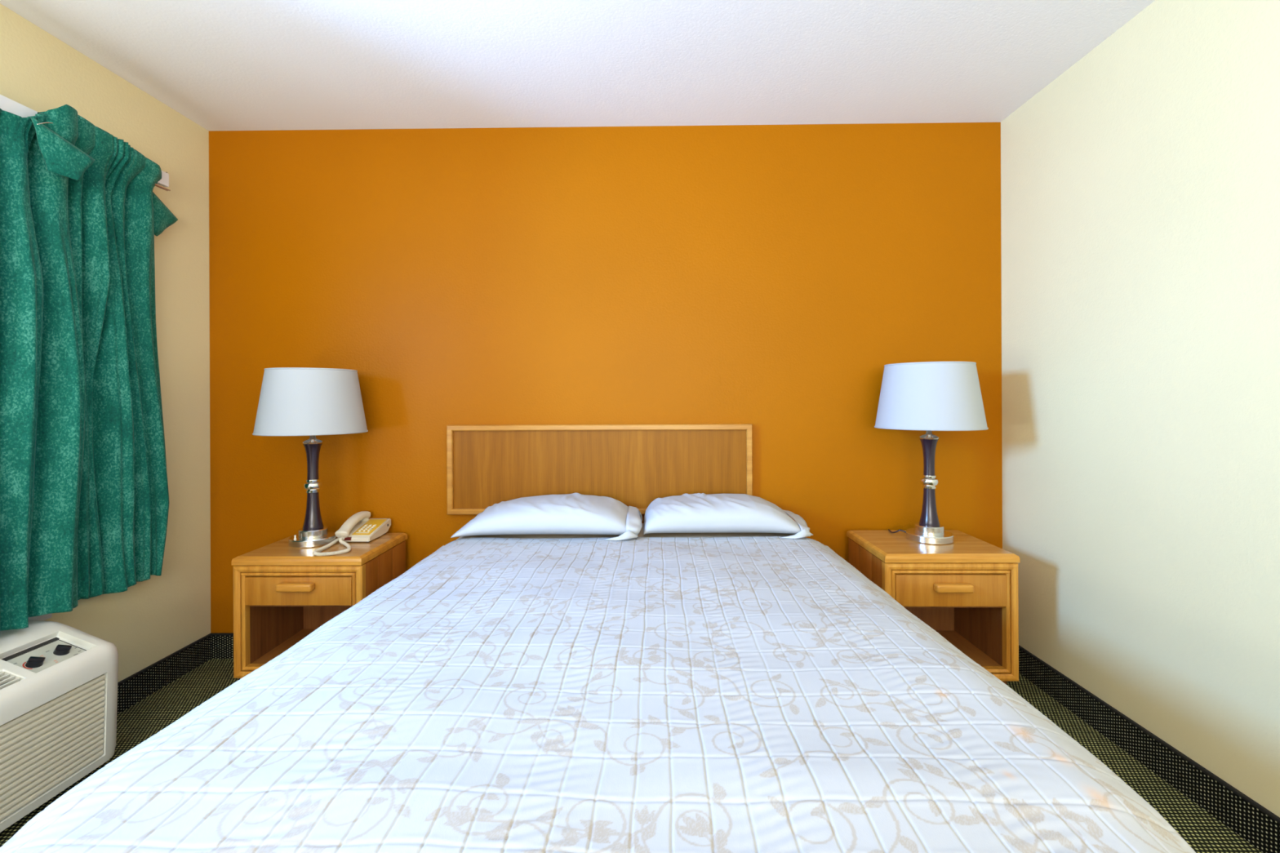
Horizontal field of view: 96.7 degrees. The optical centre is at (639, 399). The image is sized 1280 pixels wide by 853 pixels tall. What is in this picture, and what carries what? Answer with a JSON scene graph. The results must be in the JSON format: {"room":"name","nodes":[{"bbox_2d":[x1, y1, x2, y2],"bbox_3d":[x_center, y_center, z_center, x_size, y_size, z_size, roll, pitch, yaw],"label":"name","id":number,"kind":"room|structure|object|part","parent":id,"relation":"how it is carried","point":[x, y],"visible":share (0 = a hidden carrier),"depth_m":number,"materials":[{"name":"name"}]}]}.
{"room":"hotel room","nodes":[
{"label":"hotel room","id":0,"kind":"room"},
{"bbox_2d":[0,3,210,682],"bbox_3d":[-2.079,-0.025,-0.010,0.120,2.425,5.260,0,0,1],"label":"wall","id":1,"kind":"structure","parent":0,"point":[157,616],"depth_m":2.40,"materials":[{"name":"beige paint"}]},
{"bbox_2d":[0,619,118,832],"bbox_3d":[-1.843,0.934,1.332,0.305,0.460,1.080,0,0,1],"label":"air conditioner","id":2,"kind":"object","parent":1,"relation":"attached to","point":[59,681],"visible":0.99,"depth_m":1.67,"materials":[{"name":"white plastic"}]},
{"bbox_2d":[0,671,19,689],"bbox_3d":[-1.760,0.779,1.229,0.060,0.046,0.712,0,0,1],"label":"vent","id":3,"kind":"object","parent":2,"relation":"attached to","point":[7,679],"depth_m":1.57,"materials":[{"name":"white plastic"}]},
{"bbox_3d":[-1.763,0.762,1.659,0.041,0.031,0.037,0,0,1],"label":"knob","id":4,"kind":"part","parent":2,"relation":"part of","materials":[{"name":"black plastic"}]},
{"bbox_3d":[-1.771,0.772,1.698,0.100,0.042,0.161,0,0,1],"label":"control panel","id":5,"kind":"part","parent":2,"relation":"part of","materials":[{"name":"grey plastic"}]},
{"bbox_2d":[0,674,105,821],"bbox_3d":[-1.703,0.994,1.324,0.019,0.255,0.944,0,0,1],"label":"grille","id":6,"kind":"object","parent":2,"relation":"attached to","point":[54,741],"depth_m":1.64,"materials":[{"name":"beige plastic"}]},
{"bbox_3d":[-1.764,0.761,1.738,0.041,0.031,0.037,0,0,1],"label":"knob","id":7,"kind":"part","parent":2,"relation":"part of","materials":[{"name":"black plastic"}]},
{"bbox_2d":[0,94,170,620],"bbox_3d":[-1.986,-0.089,1.133,0.173,1.641,2.308,0,0,1],"label":"window","id":8,"kind":"structure","parent":1,"relation":"in","point":[43,617],"depth_m":1.76,"materials":[{"name":"white glass"}]},
{"bbox_3d":[-1.954,-0.874,1.132,0.103,0.070,2.308,0,0,1],"label":"curtain rail","id":9,"kind":"part","parent":8,"relation":"part of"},
{"bbox_2d":[0,104,177,631],"bbox_3d":[-1.895,-0.128,1.847,0.177,1.641,1.044,0,0,1],"label":"curtain","id":10,"kind":"object","parent":8,"relation":"hanging from","point":[84,493],"visible":1,"depth_m":1.86,"materials":[{"name":"green fabric"}]},
{"bbox_3d":[-1.889,-0.842,2.247,0.006,0.004,0.078,0,0,1],"label":"rail cord","id":11,"kind":"part","parent":8,"relation":"part of","materials":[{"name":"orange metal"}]},
{"bbox_2d":[116,632,212,714],"bbox_3d":[-2.006,1.129,0.049,0.013,0.115,5.140,0,0,1],"label":"baseboard","id":12,"kind":"structure","parent":1,"relation":"attached to","point":[133,689],"depth_m":2.35,"materials":[{"name":"carpet"}]},
{"bbox_2d":[0,0,1155,130],"bbox_3d":[-0.217,-1.296,0.023,3.853,0.100,5.380,0,0,1],"label":"ceiling","id":13,"kind":"structure","parent":0,"point":[220,64],"depth_m":2.06,"materials":[{"name":"paint"}]},
{"bbox_2d":[208,122,1002,632],"bbox_3d":[-0.173,-0.033,2.653,3.853,2.425,0.120,0,0,1],"label":"wall","id":14,"kind":"structure","parent":0,"point":[768,277],"depth_m":2.59,"materials":[{"name":"orange paint"}]},
{"bbox_2d":[211,632,233,658],"bbox_3d":[-0.169,1.122,2.586,3.613,0.115,0.013,0,0,1],"label":"baseboard","id":15,"kind":"structure","parent":14,"relation":"attached to","point":[222,643],"depth_m":2.61,"materials":[{"name":"carpet"}]},
{"bbox_2d":[446,423,752,515],"bbox_3d":[-0.184,0.314,2.574,1.378,0.405,0.035,0,0,1],"label":"headboard","id":16,"kind":"object","parent":14,"relation":"attached to","point":[634,465],"visible":0.76,"depth_m":2.57,"materials":[{"name":"brown wood"}]},
{"bbox_2d":[0,658,1262,852],"bbox_3d":[-0.206,1.229,0.023,3.853,0.100,5.380,0,0,1],"label":"floor","id":17,"kind":"structure","parent":0,"point":[1200,829],"depth_m":1.97,"materials":[{"name":"carpet"}]},
{"bbox_2d":[231,533,407,678],"bbox_3d":[-1.301,0.891,2.355,0.498,0.586,0.438,0,0,1],"label":"nightstand","id":18,"kind":"object","parent":17,"relation":"on","point":[282,593],"visible":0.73,"depth_m":2.18,"materials":[{"name":"brown wood"}]},
{"bbox_2d":[251,628,316,663],"bbox_3d":[-1.300,1.032,2.369,0.462,0.016,0.350,0,0,1],"label":"shelf","id":19,"kind":"object","parent":18,"relation":"attached to","point":[290,640],"depth_m":2.36,"materials":[{"name":"brown wood"}]},
{"bbox_3d":[-1.305,0.709,2.153,0.136,0.030,0.034,0,0,1],"label":"handle","id":20,"kind":"part","parent":18,"relation":"part of","materials":[{"name":"brown wood"}]},
{"bbox_3d":[-1.304,0.731,2.182,0.410,0.107,0.024,0,0,1],"label":"drawer","id":21,"kind":"part","parent":18,"relation":"part of","materials":[{"name":"brown wood"}]},
{"bbox_3d":[-1.304,0.847,2.178,0.496,0.430,0.032,0,0,1],"label":"frame","id":22,"kind":"part","parent":18,"relation":"part of","materials":[{"name":"brown wood"}]},
{"bbox_2d":[252,367,368,547],"bbox_3d":[-1.369,0.236,2.380,0.418,0.724,0.418,0,0,1],"label":"table lamp","id":23,"kind":"object","parent":18,"relation":"on","point":[309,402],"visible":1,"depth_m":2.25,"materials":[{"name":"white fabric"}]},
{"bbox_3d":[-1.370,0.006,2.380,0.414,0.264,0.414,0,0,1],"label":"lamp shade","id":24,"kind":"part","parent":23,"relation":"part of","materials":[{"name":"grey fabric"}]},
{"bbox_3d":[-1.369,0.135,2.380,0.418,0.006,0.418,0,0,1],"label":"shade trim","id":25,"kind":"part","parent":23,"relation":"part of","materials":[{"name":"grey fabric"}]},
{"bbox_3d":[-1.370,-0.123,2.380,0.338,0.006,0.338,0,0,1],"label":"shade trim","id":26,"kind":"part","parent":23,"relation":"part of","materials":[{"name":"grey fabric"}]},
{"bbox_3d":[-1.299,0.847,2.550,0.462,0.430,0.012,0,0,1],"label":"panel","id":27,"kind":"part","parent":18,"relation":"part of","materials":[{"name":"brown wood"}]},
{"bbox_2d":[312,511,391,555],"bbox_3d":[-1.208,0.548,2.374,0.158,0.098,0.421,0,0,1],"label":"telephone","id":28,"kind":"object","parent":18,"relation":"on","point":[358,527],"visible":1,"depth_m":2.42,"materials":[{"name":"beige plastic"}]},
{"bbox_3d":[-1.209,0.584,2.325,0.129,0.026,0.320,0,0,-4],"label":"coiled cord","id":29,"kind":"part","parent":28,"relation":"part of","materials":[{"name":"beige plastic"}]},
{"bbox_2d":[343,537,351,540],"bbox_3d":[-1.231,0.581,2.383,0.048,0.014,0.014,0,0,1],"label":"lamp","id":30,"kind":"object","parent":28,"relation":"on","point":[344,538],"depth_m":2.38,"materials":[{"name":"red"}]},
{"bbox_3d":[-1.062,0.846,2.373,0.016,0.430,0.365,0,0,1],"label":"panel","id":31,"kind":"part","parent":18,"relation":"part of","materials":[{"name":"brown wood"}]},
{"bbox_2d":[457,523,795,539],"bbox_3d":[-0.048,0.859,1.608,1.410,0.640,1.855,0,0,1],"label":"bed","id":32,"kind":"object","parent":17,"relation":"on","point":[641,533],"visible":0.04,"depth_m":2.26,"materials":[{"name":"beige fabric"}]},
{"bbox_2d":[450,493,642,540],"bbox_3d":[-0.356,0.460,2.323,0.733,0.133,0.406,0,0,1],"label":"pillow","id":33,"kind":"object","parent":32,"relation":"on","point":[575,513],"visible":1,"depth_m":2.16,"materials":[{"name":"white fabric"}]},
{"bbox_2d":[0,536,1195,852],"bbox_3d":[-0.049,0.785,1.392,1.622,0.528,1.588,0,0,1],"label":"bedspread","id":34,"kind":"object","parent":32,"relation":"on","point":[754,694],"visible":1,"depth_m":0.90,"materials":[{"name":"fabric"}]},
{"bbox_2d":[643,493,813,538],"bbox_3d":[0.341,0.457,2.332,0.656,0.134,0.395,0,0,1],"label":"pillow","id":35,"kind":"object","parent":32,"relation":"on","point":[698,513],"visible":1,"depth_m":2.17,"materials":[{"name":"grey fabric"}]},
{"bbox_2d":[846,529,1020,684],"bbox_3d":[1.168,0.875,2.314,0.498,0.597,0.438,0,0,1],"label":"nightstand","id":36,"kind":"object","parent":17,"relation":"on","point":[966,589],"visible":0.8,"depth_m":2.13,"materials":[{"name":"brown wood"}]},
{"bbox_3d":[0.929,0.832,2.339,0.016,0.441,0.365,0,0,1],"label":"panel","id":37,"kind":"part","parent":36,"relation":"part of","materials":[{"name":"brown wood"}]},
{"bbox_3d":[1.171,0.831,2.509,0.462,0.441,0.012,0,0,1],"label":"panel","id":38,"kind":"part","parent":36,"relation":"part of","materials":[{"name":"brown wood"}]},
{"bbox_2d":[874,361,988,544],"bbox_3d":[1.193,0.214,2.348,0.418,0.724,0.418,0,0,1],"label":"table lamp","id":39,"kind":"object","parent":36,"relation":"on","point":[930,397],"visible":1,"depth_m":2.21,"materials":[{"name":"white fabric"}]},
{"bbox_3d":[1.103,0.564,2.454,0.033,0.024,0.111,0,0,-21],"label":"power cord","id":40,"kind":"part","parent":39,"relation":"part of","materials":[{"name":"black paint"}]},
{"bbox_3d":[1.192,-0.145,2.348,0.338,0.006,0.338,0,0,1],"label":"shade trim","id":41,"kind":"part","parent":39,"relation":"part of","materials":[{"name":"grey fabric"}]},
{"bbox_3d":[1.192,-0.016,2.348,0.414,0.264,0.414,0,0,1],"label":"lamp shade","id":42,"kind":"part","parent":39,"relation":"part of","materials":[{"name":"grey fabric"}]},
{"bbox_3d":[1.193,0.113,2.348,0.418,0.006,0.418,0,0,1],"label":"shade trim","id":43,"kind":"part","parent":39,"relation":"part of","materials":[{"name":"grey fabric"}]},
{"bbox_3d":[1.166,0.831,2.137,0.496,0.441,0.032,0,0,1],"label":"frame","id":44,"kind":"part","parent":36,"relation":"part of","materials":[{"name":"brown wood"}]},
{"bbox_3d":[1.165,0.715,2.141,0.410,0.118,0.024,0,0,1],"label":"drawer","id":45,"kind":"part","parent":36,"relation":"part of","materials":[{"name":"brown wood"}]},
{"bbox_3d":[1.165,0.699,2.112,0.136,0.030,0.034,0,0,1],"label":"handle","id":46,"kind":"part","parent":36,"relation":"part of","materials":[{"name":"brown wood"}]},
{"bbox_2d":[935,630,1000,666],"bbox_3d":[1.169,1.022,2.328,0.462,0.016,0.350,0,0,1],"label":"shelf","id":47,"kind":"object","parent":36,"relation":"attached to","point":[968,646],"depth_m":2.32,"materials":[{"name":"brown wood"}]},
{"bbox_2d":[1000,0,1279,817],"bbox_3d":[1.654,-0.041,-0.064,0.120,2.425,5.260,0,0,1],"label":"wall","id":48,"kind":"structure","parent":0,"point":[1140,185],"depth_m":1.79,"materials":[{"name":"beige paint"}]},
{"bbox_2d":[1018,644,1279,852],"bbox_3d":[1.593,1.114,-0.003,0.013,0.115,5.140,0,0,1],"label":"baseboard","id":49,"kind":"structure","parent":48,"relation":"attached to","point":[1259,826],"depth_m":1.75,"materials":[{"name":"carpet"}]}
]}

